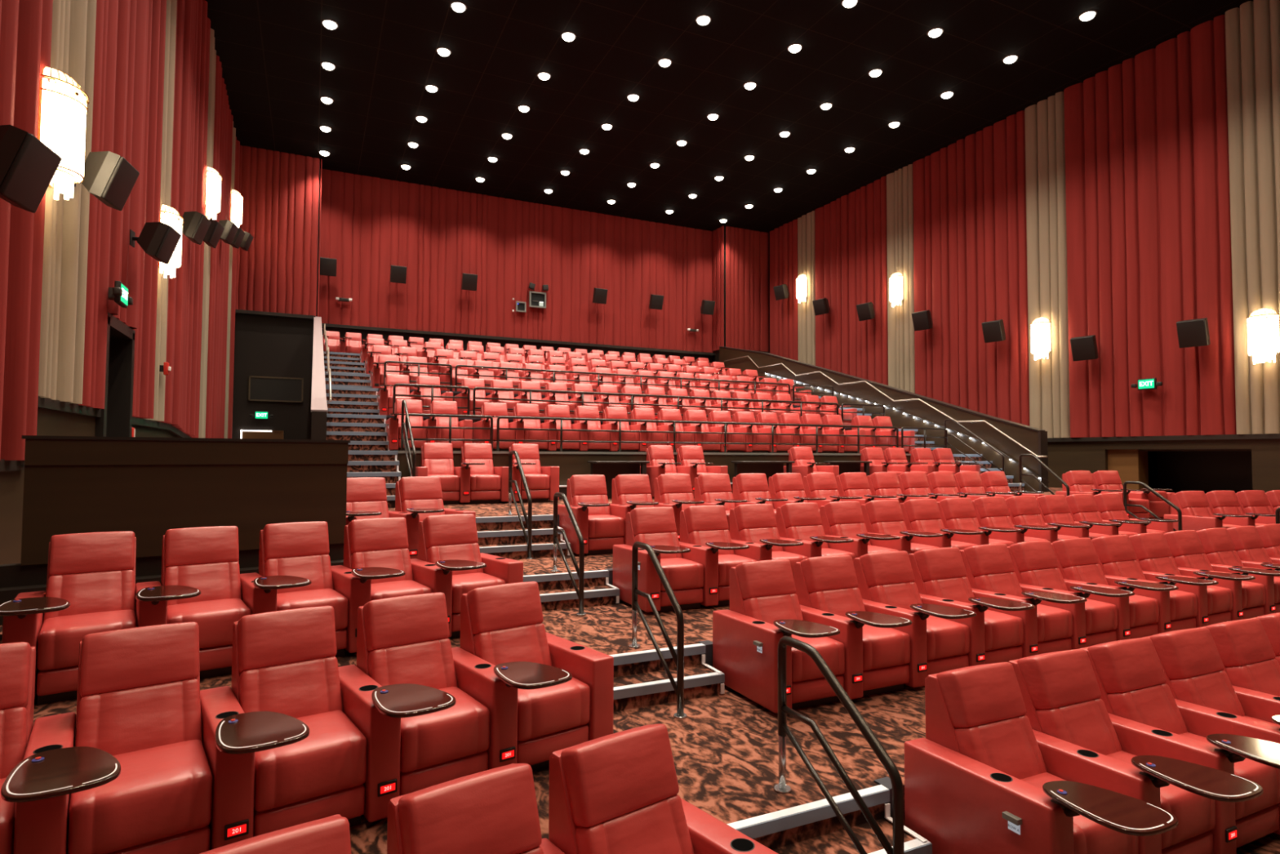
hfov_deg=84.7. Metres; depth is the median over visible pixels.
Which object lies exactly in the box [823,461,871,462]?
countertop
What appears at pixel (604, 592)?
trim
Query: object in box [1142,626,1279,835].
recliner
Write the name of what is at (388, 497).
trim
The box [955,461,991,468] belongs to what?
floor
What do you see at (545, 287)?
speaker box
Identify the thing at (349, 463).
trim
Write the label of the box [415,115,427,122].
recessed light
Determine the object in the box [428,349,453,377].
recliner
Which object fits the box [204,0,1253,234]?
ceiling
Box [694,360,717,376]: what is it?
recliner
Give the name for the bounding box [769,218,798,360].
curtain
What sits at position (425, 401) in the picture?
seat cushion
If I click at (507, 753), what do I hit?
light
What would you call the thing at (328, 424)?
trim
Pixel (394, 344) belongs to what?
recliner
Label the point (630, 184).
recessed light
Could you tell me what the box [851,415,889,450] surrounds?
recliner
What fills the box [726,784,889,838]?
stair step
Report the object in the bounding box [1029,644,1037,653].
light
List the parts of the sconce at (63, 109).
plate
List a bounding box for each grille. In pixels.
[101,156,139,210]
[155,226,181,264]
[191,214,211,244]
[208,222,224,248]
[225,222,238,244]
[233,228,244,248]
[243,233,253,251]
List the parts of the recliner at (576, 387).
armrest, backrest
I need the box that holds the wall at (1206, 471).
[1156,450,1252,493]
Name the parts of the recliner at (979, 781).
armrest, backrest, tray arm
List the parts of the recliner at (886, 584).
armrest, backrest, tray arm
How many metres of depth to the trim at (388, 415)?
14.03 m
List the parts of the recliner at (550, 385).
armrest, backrest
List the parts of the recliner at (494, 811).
backrest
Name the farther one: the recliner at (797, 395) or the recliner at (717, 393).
the recliner at (797, 395)
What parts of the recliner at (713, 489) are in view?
armrest, backrest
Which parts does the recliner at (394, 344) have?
backrest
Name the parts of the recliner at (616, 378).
armrest, backrest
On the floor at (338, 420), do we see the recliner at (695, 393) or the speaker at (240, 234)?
the recliner at (695, 393)
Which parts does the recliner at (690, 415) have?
armrest, backrest, frame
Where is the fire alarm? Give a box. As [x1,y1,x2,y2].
[159,362,170,375]
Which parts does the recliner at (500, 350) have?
backrest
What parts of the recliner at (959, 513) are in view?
backrest, armrest, tray arm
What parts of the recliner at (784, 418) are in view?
armrest, backrest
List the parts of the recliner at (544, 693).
armrest, backrest, frame, armrest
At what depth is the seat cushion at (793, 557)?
7.56 m
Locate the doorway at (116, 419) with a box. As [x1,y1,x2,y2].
[94,311,134,436]
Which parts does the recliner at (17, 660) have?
backrest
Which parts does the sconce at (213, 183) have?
plate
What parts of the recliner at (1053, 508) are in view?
backrest, armrest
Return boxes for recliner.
[0,530,137,704]
[0,621,213,853]
[0,641,35,853]
[134,525,251,678]
[199,813,351,853]
[200,605,366,849]
[240,521,348,657]
[322,330,340,352]
[330,517,432,653]
[337,591,489,822]
[339,332,362,353]
[346,477,389,524]
[360,337,384,362]
[361,333,382,346]
[364,345,391,373]
[369,354,399,388]
[376,374,413,415]
[384,335,403,346]
[385,399,426,450]
[386,339,407,355]
[386,763,543,853]
[388,476,475,559]
[394,346,417,370]
[400,355,438,389]
[407,337,423,356]
[409,375,453,413]
[410,442,459,504]
[410,513,523,638]
[417,342,440,365]
[422,400,472,450]
[428,337,444,349]
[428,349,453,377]
[440,359,468,391]
[445,343,462,359]
[448,339,463,351]
[451,581,613,771]
[453,377,490,415]
[453,443,508,503]
[457,351,477,374]
[465,341,481,351]
[466,344,484,360]
[468,360,495,392]
[472,402,515,451]
[481,352,500,375]
[484,342,500,352]
[485,379,519,416]
[487,346,504,361]
[494,361,524,393]
[503,343,518,355]
[504,353,523,377]
[507,347,525,365]
[508,403,548,451]
[508,443,559,502]
[514,381,548,417]
[519,363,548,395]
[521,345,536,360]
[525,355,546,377]
[528,349,547,368]
[539,346,553,361]
[539,723,777,853]
[540,404,579,451]
[542,382,575,417]
[543,364,573,395]
[545,350,568,370]
[545,356,569,379]
[556,347,570,362]
[557,474,624,555]
[564,351,588,367]
[567,358,591,380]
[567,366,597,396]
[568,383,602,418]
[571,405,609,451]
[573,348,587,359]
[584,352,601,366]
[588,359,613,382]
[590,350,604,359]
[590,367,619,398]
[594,384,627,418]
[600,406,639,452]
[602,354,619,368]
[605,351,621,360]
[608,360,633,377]
[608,474,658,544]
[612,506,703,612]
[613,368,639,398]
[619,386,652,419]
[620,355,638,369]
[622,351,637,360]
[627,361,648,382]
[629,407,667,452]
[634,370,660,399]
[636,353,653,361]
[637,356,655,370]
[640,444,687,497]
[643,386,676,420]
[646,363,667,383]
[652,354,669,362]
[653,357,671,369]
[653,473,704,541]
[655,371,679,399]
[657,408,694,451]
[665,364,686,384]
[666,355,679,363]
[666,388,699,420]
[670,359,689,370]
[675,373,703,400]
[675,445,727,497]
[679,505,756,606]
[681,356,696,365]
[682,365,704,384]
[683,409,720,452]
[689,389,720,421]
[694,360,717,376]
[694,473,747,531]
[695,357,711,366]
[695,373,723,397]
[700,366,722,379]
[707,410,746,452]
[710,361,730,375]
[711,390,743,422]
[712,559,844,712]
[714,374,741,398]
[725,368,751,386]
[729,503,808,578]
[732,391,764,421]
[732,411,769,453]
[732,473,788,519]
[733,376,767,399]
[742,369,765,389]
[752,392,785,417]
[755,412,793,453]
[760,377,788,399]
[768,472,826,510]
[772,393,810,417]
[776,502,855,560]
[777,378,811,405]
[777,413,816,453]
[783,446,839,479]
[794,555,911,699]
[800,395,833,417]
[800,413,838,453]
[802,472,862,508]
[818,395,857,425]
[819,501,900,557]
[821,414,865,453]
[835,471,897,505]
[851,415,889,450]
[853,551,976,687]
[859,447,904,475]
[860,499,943,554]
[866,471,928,503]
[871,416,915,453]
[882,447,933,475]
[897,471,959,501]
[899,498,983,550]
[904,662,1178,853]
[908,546,1034,666]
[909,448,955,474]
[925,471,989,502]
[931,448,980,474]
[937,497,1022,546]
[953,471,1017,500]
[960,543,1087,657]
[971,496,1057,543]
[979,471,1044,499]
[1004,495,1090,542]
[1007,540,1134,649]
[1008,648,1263,853]
[1035,494,1121,539]
[1050,537,1178,640]
[1055,470,1122,497]
[1065,493,1151,536]
[1080,637,1279,853]
[1090,470,1150,518]
[1091,534,1218,633]
[1093,493,1178,533]
[1126,488,1175,518]
[1128,532,1255,627]
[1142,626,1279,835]
[1164,490,1253,531]
[1164,529,1279,620]
[1195,527,1279,614]
[1198,617,1279,724]
[1204,490,1275,526]
[1226,525,1279,577]
[1235,489,1275,524]
[1253,612,1279,664]
[1255,523,1279,564]
[1265,489,1279,513]
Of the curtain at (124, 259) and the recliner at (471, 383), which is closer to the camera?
the curtain at (124, 259)
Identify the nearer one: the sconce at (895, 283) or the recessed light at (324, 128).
the recessed light at (324, 128)
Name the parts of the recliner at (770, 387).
backrest, armrest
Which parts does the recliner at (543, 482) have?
armrest, backrest, frame, armrest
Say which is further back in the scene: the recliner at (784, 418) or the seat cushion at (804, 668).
the recliner at (784, 418)
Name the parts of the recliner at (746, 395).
armrest, backrest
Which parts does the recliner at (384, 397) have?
armrest, backrest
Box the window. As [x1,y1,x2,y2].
[248,375,303,402]
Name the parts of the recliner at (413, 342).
backrest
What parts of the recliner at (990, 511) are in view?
backrest, armrest, tray arm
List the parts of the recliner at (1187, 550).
backrest, armrest, tray arm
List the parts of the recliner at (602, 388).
armrest, backrest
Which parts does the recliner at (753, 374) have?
armrest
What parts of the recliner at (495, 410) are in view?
armrest, backrest, frame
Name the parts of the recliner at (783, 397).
armrest, backrest, armrest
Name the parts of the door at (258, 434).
frame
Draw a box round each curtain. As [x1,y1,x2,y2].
[0,0,53,460]
[38,0,96,404]
[78,0,118,408]
[107,0,147,328]
[132,0,166,418]
[145,0,177,421]
[157,0,210,437]
[198,28,216,438]
[204,55,233,438]
[224,120,235,438]
[227,137,239,438]
[235,145,319,316]
[316,168,713,352]
[317,159,322,316]
[712,226,724,351]
[725,226,768,351]
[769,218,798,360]
[797,210,815,365]
[814,176,888,385]
[886,164,915,393]
[912,110,1029,426]
[1024,91,1070,438]
[1063,14,1236,437]
[1225,0,1279,434]
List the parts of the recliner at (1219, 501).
backrest, armrest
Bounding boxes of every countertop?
[587,461,649,463]
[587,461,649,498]
[731,461,795,462]
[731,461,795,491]
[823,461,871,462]
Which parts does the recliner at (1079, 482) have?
armrest, backrest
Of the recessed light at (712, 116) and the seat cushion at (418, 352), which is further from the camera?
the seat cushion at (418, 352)
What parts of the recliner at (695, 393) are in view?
armrest, backrest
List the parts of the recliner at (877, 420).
backrest, armrest, armrest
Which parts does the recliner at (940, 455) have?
backrest, armrest, armrest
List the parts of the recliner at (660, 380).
armrest, backrest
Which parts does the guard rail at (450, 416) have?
post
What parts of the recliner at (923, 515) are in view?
backrest, armrest, tray arm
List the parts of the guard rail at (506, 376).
post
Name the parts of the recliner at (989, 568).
backrest, armrest, tray arm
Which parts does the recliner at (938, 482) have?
backrest, armrest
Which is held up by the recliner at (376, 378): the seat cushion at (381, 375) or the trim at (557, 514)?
the seat cushion at (381, 375)
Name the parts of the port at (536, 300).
glass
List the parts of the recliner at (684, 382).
armrest, backrest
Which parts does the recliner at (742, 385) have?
armrest, backrest, armrest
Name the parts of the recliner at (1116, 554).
backrest, armrest, tray arm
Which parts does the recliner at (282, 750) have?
armrest, backrest, frame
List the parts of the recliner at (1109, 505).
backrest, armrest, armrest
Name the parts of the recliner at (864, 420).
backrest, armrest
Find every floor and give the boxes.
[0,552,613,644]
[33,599,729,723]
[323,353,359,358]
[324,358,360,362]
[324,363,364,368]
[324,368,364,373]
[324,374,819,399]
[324,380,370,386]
[325,389,862,412]
[326,396,377,402]
[326,411,378,414]
[326,417,917,435]
[326,426,385,431]
[326,435,386,441]
[327,404,377,409]
[346,465,399,472]
[346,475,400,483]
[347,454,982,461]
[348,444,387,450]
[349,684,925,853]
[386,488,395,495]
[386,500,395,507]
[387,487,1062,530]
[476,527,561,545]
[479,541,569,559]
[538,584,618,610]
[613,664,723,711]
[771,817,915,853]
[915,437,924,440]
[915,443,933,447]
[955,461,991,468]
[1006,478,1013,483]
[1008,485,1023,491]
[1236,832,1279,853]
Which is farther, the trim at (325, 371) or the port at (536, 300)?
the port at (536, 300)
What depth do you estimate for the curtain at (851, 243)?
24.93 m
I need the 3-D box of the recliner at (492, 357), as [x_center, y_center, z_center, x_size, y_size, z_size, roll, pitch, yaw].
[-4.159,-1.656,19.689,0.687,0.987,1.238,1,-2,-25]
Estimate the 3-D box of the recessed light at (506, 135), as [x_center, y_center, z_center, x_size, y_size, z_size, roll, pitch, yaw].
[-3.936,-8.580,20.785,0.350,0.090,0.350,1,-2,-25]
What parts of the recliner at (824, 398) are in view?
armrest, backrest, armrest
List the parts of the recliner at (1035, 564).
backrest, armrest, tray arm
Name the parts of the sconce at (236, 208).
plate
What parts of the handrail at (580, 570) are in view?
post, rail, rail, foot plate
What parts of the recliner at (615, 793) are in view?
armrest, backrest, armrest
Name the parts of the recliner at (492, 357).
backrest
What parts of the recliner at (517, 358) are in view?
backrest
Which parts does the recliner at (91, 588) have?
tray arm, armrest, frame, backrest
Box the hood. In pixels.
[753,640,763,646]
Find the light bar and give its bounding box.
[760,370,1049,482]
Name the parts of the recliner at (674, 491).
armrest, backrest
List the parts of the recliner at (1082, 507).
backrest, armrest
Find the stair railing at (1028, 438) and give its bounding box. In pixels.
[719,346,1039,491]
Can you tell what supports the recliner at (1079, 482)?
on the floor at (537, 566)
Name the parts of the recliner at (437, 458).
armrest, backrest, frame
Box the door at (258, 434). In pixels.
[240,430,284,439]
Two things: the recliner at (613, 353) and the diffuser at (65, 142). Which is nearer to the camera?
the diffuser at (65, 142)
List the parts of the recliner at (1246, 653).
backrest, armrest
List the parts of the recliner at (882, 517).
armrest, backrest, tray arm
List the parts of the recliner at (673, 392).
armrest, backrest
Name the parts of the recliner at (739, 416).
armrest, backrest, frame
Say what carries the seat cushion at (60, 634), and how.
on the recliner at (91, 588)
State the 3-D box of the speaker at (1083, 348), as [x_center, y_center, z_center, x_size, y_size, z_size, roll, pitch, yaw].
[10.836,-1.901,17.053,0.560,0.581,0.500,2,-3,-36]
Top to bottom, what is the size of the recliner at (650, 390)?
0.987 m
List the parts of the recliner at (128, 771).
armrest, backrest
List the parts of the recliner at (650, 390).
armrest, backrest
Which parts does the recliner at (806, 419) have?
armrest, backrest, frame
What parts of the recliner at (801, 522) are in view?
armrest, backrest, tray arm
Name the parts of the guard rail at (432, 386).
post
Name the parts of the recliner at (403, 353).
backrest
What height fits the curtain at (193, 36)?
9.090 m
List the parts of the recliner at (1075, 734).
backrest, armrest, tray arm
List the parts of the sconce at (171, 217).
plate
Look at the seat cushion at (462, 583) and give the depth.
6.02 m
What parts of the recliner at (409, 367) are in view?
armrest, backrest, armrest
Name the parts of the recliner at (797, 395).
armrest, backrest, armrest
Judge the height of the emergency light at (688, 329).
0.105 m
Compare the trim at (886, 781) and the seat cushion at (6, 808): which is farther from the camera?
the trim at (886, 781)
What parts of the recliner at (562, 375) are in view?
armrest, backrest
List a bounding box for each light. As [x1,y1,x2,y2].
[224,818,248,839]
[318,150,330,155]
[319,96,333,103]
[319,125,332,132]
[320,61,336,70]
[321,19,338,29]
[335,297,351,302]
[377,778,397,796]
[400,164,411,169]
[407,142,418,147]
[408,549,417,555]
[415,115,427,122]
[424,84,438,92]
[435,47,451,56]
[449,1,466,12]
[475,177,485,182]
[487,156,497,162]
[499,746,515,762]
[501,133,512,139]
[517,105,530,112]
[537,71,551,79]
[543,188,553,193]
[560,31,576,41]
[560,169,570,175]
[578,148,590,154]
[600,123,613,129]
[606,200,616,204]
[626,93,639,101]
[626,182,636,187]
[649,162,660,168]
[650,591,659,599]
[657,57,671,66]
[665,209,674,213]
[675,140,687,146]
[687,328,698,332]
[688,193,697,198]
[695,14,711,25]
[706,113,719,119]
[709,586,717,594]
[714,175,724,181]
[719,218,727,222]
[742,81,756,89]
[743,155,755,160]
[744,204,753,208]
[773,187,782,192]
[778,130,791,137]
[786,43,802,53]
[786,684,791,694]
[805,168,816,173]
[819,102,832,110]
[840,0,858,8]
[844,146,855,152]
[852,672,862,683]
[867,68,883,77]
[888,121,900,128]
[917,662,927,671]
[926,27,943,37]
[939,91,954,98]
[976,653,985,662]
[1001,54,1018,63]
[1001,810,1022,825]
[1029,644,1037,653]
[1077,10,1097,21]
[1078,635,1086,644]
[1123,628,1130,636]
[1164,622,1170,629]
[1202,616,1208,622]
[1225,825,1237,842]
[1237,609,1243,617]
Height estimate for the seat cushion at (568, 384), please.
0.252 m
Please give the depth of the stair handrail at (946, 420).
16.20 m
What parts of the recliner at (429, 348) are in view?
armrest, backrest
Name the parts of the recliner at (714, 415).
armrest, backrest, frame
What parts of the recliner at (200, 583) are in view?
armrest, tray arm, backrest, frame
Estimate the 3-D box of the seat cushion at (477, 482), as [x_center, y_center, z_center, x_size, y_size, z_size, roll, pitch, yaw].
[-2.580,0.903,11.517,0.492,0.252,0.524,1,-2,-25]
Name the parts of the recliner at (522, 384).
armrest, backrest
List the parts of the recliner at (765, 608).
armrest, backrest, tray arm, frame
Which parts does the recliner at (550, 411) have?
armrest, backrest, frame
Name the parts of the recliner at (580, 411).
armrest, backrest, frame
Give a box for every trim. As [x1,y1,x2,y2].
[0,396,191,471]
[0,542,343,587]
[0,559,343,625]
[22,435,350,442]
[24,438,348,465]
[235,309,769,355]
[311,316,327,412]
[311,411,327,439]
[323,351,360,355]
[324,355,360,360]
[324,360,364,364]
[324,365,365,370]
[324,371,365,373]
[324,372,370,377]
[324,377,370,382]
[325,384,371,387]
[325,386,377,391]
[325,393,377,398]
[326,400,378,405]
[326,413,386,418]
[326,422,386,426]
[326,431,387,435]
[327,408,379,413]
[346,461,399,465]
[346,471,401,476]
[348,440,388,444]
[348,450,397,454]
[377,387,799,407]
[377,390,796,408]
[385,483,395,488]
[386,414,851,428]
[386,417,851,450]
[386,495,395,500]
[397,450,911,455]
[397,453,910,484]
[475,514,553,522]
[476,528,563,537]
[479,542,570,553]
[523,569,608,582]
[539,587,619,601]
[557,514,559,526]
[559,484,732,499]
[560,533,569,542]
[604,568,613,585]
[605,577,617,588]
[608,643,706,665]
[613,671,724,699]
[615,595,619,603]
[697,640,712,666]
[701,653,722,673]
[718,346,1044,431]
[720,683,724,693]
[839,407,865,410]
[857,413,871,415]
[867,838,932,853]
[874,776,903,817]
[884,802,927,842]
[893,428,917,431]
[915,440,934,443]
[915,447,942,449]
[952,453,982,457]
[960,461,992,463]
[980,468,1002,471]
[1008,483,1024,486]
[1038,431,1048,492]
[1047,433,1279,441]
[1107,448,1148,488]
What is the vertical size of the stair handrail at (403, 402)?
1.691 m
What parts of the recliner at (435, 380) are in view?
armrest, backrest, armrest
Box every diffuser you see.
[44,81,75,181]
[160,213,176,267]
[205,173,217,211]
[231,194,239,222]
[799,277,805,297]
[892,276,902,301]
[1033,323,1048,354]
[1252,315,1276,355]
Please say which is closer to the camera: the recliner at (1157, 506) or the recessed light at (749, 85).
the recliner at (1157, 506)
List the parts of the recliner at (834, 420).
armrest, backrest, frame, armrest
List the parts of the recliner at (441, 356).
armrest, backrest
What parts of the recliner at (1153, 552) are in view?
backrest, armrest, tray arm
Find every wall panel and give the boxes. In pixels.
[0,408,179,564]
[1047,438,1279,493]
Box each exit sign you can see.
[108,280,133,307]
[249,410,273,419]
[1130,377,1162,390]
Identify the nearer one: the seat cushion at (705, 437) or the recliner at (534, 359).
the seat cushion at (705, 437)
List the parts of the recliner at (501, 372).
armrest, backrest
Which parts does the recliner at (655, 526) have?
armrest, backrest, frame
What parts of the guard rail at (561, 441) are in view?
post, post, post, post, post, post, post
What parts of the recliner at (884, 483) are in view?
backrest, armrest, tray arm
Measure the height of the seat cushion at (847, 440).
0.252 m
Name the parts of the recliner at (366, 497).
tray arm, armrest, backrest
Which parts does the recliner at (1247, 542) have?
backrest, armrest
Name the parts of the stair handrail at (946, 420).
rail, rail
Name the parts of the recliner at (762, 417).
armrest, backrest, frame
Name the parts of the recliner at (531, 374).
armrest, backrest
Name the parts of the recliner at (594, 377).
armrest, backrest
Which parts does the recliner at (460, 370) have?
armrest, backrest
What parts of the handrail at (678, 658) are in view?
post, foot plate, rail, rail, foot plate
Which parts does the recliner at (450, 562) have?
armrest, tray arm, frame, backrest, armrest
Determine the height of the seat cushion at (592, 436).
0.252 m
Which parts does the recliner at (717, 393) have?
armrest, backrest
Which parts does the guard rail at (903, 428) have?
post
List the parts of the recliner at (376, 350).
armrest, backrest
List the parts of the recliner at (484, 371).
armrest, backrest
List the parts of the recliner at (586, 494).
armrest, tray arm, backrest, frame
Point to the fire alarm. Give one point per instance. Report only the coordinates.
(165, 368)
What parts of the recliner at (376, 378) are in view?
armrest, backrest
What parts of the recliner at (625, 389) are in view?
armrest, backrest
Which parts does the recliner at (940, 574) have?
backrest, armrest, tray arm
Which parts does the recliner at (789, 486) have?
armrest, backrest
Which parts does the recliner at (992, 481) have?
backrest, armrest, armrest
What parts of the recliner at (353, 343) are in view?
armrest, backrest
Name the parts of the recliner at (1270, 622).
backrest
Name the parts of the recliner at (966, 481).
backrest, armrest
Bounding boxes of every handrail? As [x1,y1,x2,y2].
[321,324,331,402]
[400,399,416,476]
[506,450,533,559]
[550,492,586,615]
[628,541,687,719]
[724,355,1047,457]
[773,635,904,853]
[944,418,1004,471]
[1018,453,1070,496]
[1123,480,1182,531]
[1275,506,1279,524]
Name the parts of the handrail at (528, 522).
post, rail, rail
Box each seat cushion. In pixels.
[0,777,15,853]
[36,608,137,670]
[67,739,213,853]
[166,598,251,648]
[253,710,366,811]
[276,588,348,630]
[323,344,340,352]
[346,345,362,353]
[370,579,432,600]
[379,373,398,384]
[387,396,413,408]
[398,426,426,439]
[400,363,405,370]
[400,686,489,772]
[409,374,429,384]
[416,350,423,356]
[421,397,444,409]
[426,356,434,363]
[427,474,459,491]
[435,426,463,439]
[438,365,446,373]
[451,572,505,613]
[452,377,464,386]
[467,367,472,374]
[469,399,490,410]
[470,474,501,490]
[483,378,495,387]
[489,427,515,440]
[493,368,497,375]
[498,400,519,412]
[506,379,524,388]
[517,676,590,741]
[518,369,522,377]
[520,473,549,489]
[524,430,548,439]
[527,401,548,413]
[537,381,548,390]
[542,371,546,377]
[555,382,573,391]
[555,402,575,413]
[556,428,579,440]
[566,373,569,379]
[583,403,602,414]
[587,383,597,391]
[587,429,609,440]
[588,515,624,537]
[604,384,619,393]
[608,404,627,412]
[617,431,639,441]
[634,405,652,408]
[646,432,667,441]
[658,406,676,411]
[660,557,703,591]
[665,472,687,474]
[675,431,694,441]
[682,407,699,417]
[697,472,714,477]
[701,433,720,442]
[705,408,720,417]
[718,554,756,586]
[725,510,729,531]
[727,408,743,418]
[727,434,746,442]
[729,391,741,398]
[749,409,764,419]
[752,432,769,443]
[770,410,785,417]
[772,551,808,578]
[776,435,793,443]
[790,411,804,417]
[791,634,844,681]
[794,394,805,401]
[800,433,816,443]
[819,412,833,417]
[822,435,838,444]
[822,547,855,560]
[839,413,852,422]
[844,434,857,444]
[862,623,910,670]
[867,545,898,553]
[875,435,889,444]
[887,471,903,475]
[895,435,909,445]
[911,542,938,553]
[926,615,969,660]
[951,540,977,550]
[984,608,1023,650]
[988,537,1014,546]
[1020,772,1138,853]
[1024,536,1048,542]
[1036,604,1072,642]
[1057,534,1079,540]
[1084,598,1117,634]
[1088,532,1108,539]
[1106,751,1215,848]
[1118,530,1137,536]
[1128,497,1149,512]
[1128,594,1159,626]
[1146,528,1165,533]
[1149,501,1168,517]
[1169,590,1197,620]
[1178,732,1279,819]
[1207,585,1232,613]
[1222,524,1240,528]
[1241,580,1265,608]
[1242,715,1279,726]
[1273,576,1279,603]
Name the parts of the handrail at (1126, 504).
rail, rail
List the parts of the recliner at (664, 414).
armrest, backrest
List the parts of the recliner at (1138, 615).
backrest, armrest, tray arm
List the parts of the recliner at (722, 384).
armrest, backrest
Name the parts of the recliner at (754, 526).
armrest, backrest, tray arm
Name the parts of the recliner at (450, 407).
armrest, backrest, frame, armrest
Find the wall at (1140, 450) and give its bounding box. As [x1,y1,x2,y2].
[1132,435,1251,451]
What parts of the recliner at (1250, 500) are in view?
backrest, armrest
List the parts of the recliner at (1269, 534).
backrest, armrest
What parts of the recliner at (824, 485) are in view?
armrest, backrest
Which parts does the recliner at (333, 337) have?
backrest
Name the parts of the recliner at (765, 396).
armrest, backrest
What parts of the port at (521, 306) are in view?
glass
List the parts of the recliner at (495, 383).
armrest, backrest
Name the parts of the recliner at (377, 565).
armrest, tray arm, backrest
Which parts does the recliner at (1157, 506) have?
armrest, armrest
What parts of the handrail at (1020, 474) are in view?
post, rail, rail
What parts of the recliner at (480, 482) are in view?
armrest, backrest, frame, armrest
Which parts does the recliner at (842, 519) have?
armrest, backrest, tray arm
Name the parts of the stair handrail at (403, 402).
rail, rail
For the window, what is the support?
in the wall at (264, 345)
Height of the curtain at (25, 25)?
9.460 m
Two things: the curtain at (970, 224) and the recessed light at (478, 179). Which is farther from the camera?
the recessed light at (478, 179)
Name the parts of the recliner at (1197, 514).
armrest, backrest, tray arm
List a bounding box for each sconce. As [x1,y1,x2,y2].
[37,66,88,199]
[158,204,184,278]
[204,166,222,219]
[230,189,244,227]
[795,274,807,303]
[888,272,903,306]
[1029,316,1051,359]
[1245,307,1279,364]
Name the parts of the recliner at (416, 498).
armrest, tray arm, backrest, armrest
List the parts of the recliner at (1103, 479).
backrest, armrest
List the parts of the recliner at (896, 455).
backrest, armrest, armrest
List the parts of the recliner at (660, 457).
armrest, backrest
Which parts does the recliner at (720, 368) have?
backrest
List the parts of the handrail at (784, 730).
post, foot plate, rail, rail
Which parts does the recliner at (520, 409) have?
armrest, backrest, frame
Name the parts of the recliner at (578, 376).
armrest, backrest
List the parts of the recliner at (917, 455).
backrest, armrest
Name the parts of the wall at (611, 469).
post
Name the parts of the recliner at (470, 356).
backrest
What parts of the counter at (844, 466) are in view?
support panel, post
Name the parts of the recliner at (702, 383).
armrest, backrest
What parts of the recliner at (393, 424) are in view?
armrest, frame, backrest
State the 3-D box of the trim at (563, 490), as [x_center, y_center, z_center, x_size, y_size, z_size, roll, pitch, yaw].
[1.781,1.256,14.092,12.200,0.220,0.130,1,-2,-25]
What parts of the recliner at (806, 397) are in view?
backrest, armrest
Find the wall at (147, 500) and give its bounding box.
[20,463,346,565]
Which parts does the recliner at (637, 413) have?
armrest, backrest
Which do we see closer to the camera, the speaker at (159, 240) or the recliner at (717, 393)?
the speaker at (159, 240)
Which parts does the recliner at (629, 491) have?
armrest, tray arm, backrest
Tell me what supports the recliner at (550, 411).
on the floor at (351, 457)
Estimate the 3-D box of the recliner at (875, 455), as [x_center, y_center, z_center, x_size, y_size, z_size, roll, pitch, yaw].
[5.302,0.932,15.185,0.687,0.987,1.238,1,-2,-25]
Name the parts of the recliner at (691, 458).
armrest, backrest, armrest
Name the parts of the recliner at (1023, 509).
backrest, armrest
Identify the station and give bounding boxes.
[131,427,135,436]
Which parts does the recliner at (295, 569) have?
armrest, tray arm, backrest, frame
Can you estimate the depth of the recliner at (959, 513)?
9.37 m
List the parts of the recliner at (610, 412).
armrest, backrest, frame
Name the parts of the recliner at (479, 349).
backrest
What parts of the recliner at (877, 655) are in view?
armrest, backrest, tray arm, frame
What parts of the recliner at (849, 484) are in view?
armrest, backrest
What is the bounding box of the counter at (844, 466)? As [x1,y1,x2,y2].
[823,461,871,475]
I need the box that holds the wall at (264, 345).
[231,162,769,439]
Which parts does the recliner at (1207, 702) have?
backrest, armrest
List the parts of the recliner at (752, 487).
armrest, backrest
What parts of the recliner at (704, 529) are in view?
armrest, backrest, tray arm, frame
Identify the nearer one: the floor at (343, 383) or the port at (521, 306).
the floor at (343, 383)
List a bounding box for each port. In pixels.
[515,301,526,312]
[528,290,546,308]
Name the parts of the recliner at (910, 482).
armrest, backrest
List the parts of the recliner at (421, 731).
armrest, backrest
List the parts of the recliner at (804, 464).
armrest, backrest, armrest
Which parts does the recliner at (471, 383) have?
armrest, backrest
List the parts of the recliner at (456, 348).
backrest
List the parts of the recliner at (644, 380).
armrest, backrest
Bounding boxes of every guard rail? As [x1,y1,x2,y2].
[383,360,452,391]
[392,383,470,414]
[404,413,493,451]
[454,364,790,398]
[472,386,838,417]
[496,415,898,453]
[792,383,833,400]
[841,403,884,422]
[901,426,947,448]
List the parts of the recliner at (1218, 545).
backrest, armrest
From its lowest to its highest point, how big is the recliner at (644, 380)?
0.987 m
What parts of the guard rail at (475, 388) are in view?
post, post, post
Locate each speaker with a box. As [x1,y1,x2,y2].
[0,124,62,213]
[73,151,139,210]
[128,222,181,264]
[181,211,211,244]
[203,218,224,248]
[218,220,238,244]
[220,226,244,248]
[240,231,253,251]
[320,257,337,276]
[390,265,406,284]
[461,273,477,290]
[592,288,607,304]
[648,293,663,310]
[700,299,715,315]
[773,284,789,300]
[812,297,829,315]
[856,302,875,320]
[911,310,932,331]
[981,319,1005,342]
[1070,334,1098,360]
[1176,317,1210,347]
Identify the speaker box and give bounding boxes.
[528,282,535,289]
[542,284,548,290]
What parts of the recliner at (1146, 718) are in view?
backrest, armrest, tray arm, frame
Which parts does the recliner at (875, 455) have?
armrest, backrest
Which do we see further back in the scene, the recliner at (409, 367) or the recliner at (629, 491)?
the recliner at (409, 367)
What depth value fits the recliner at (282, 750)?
3.39 m
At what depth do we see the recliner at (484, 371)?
17.86 m
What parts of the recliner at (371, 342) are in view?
armrest, backrest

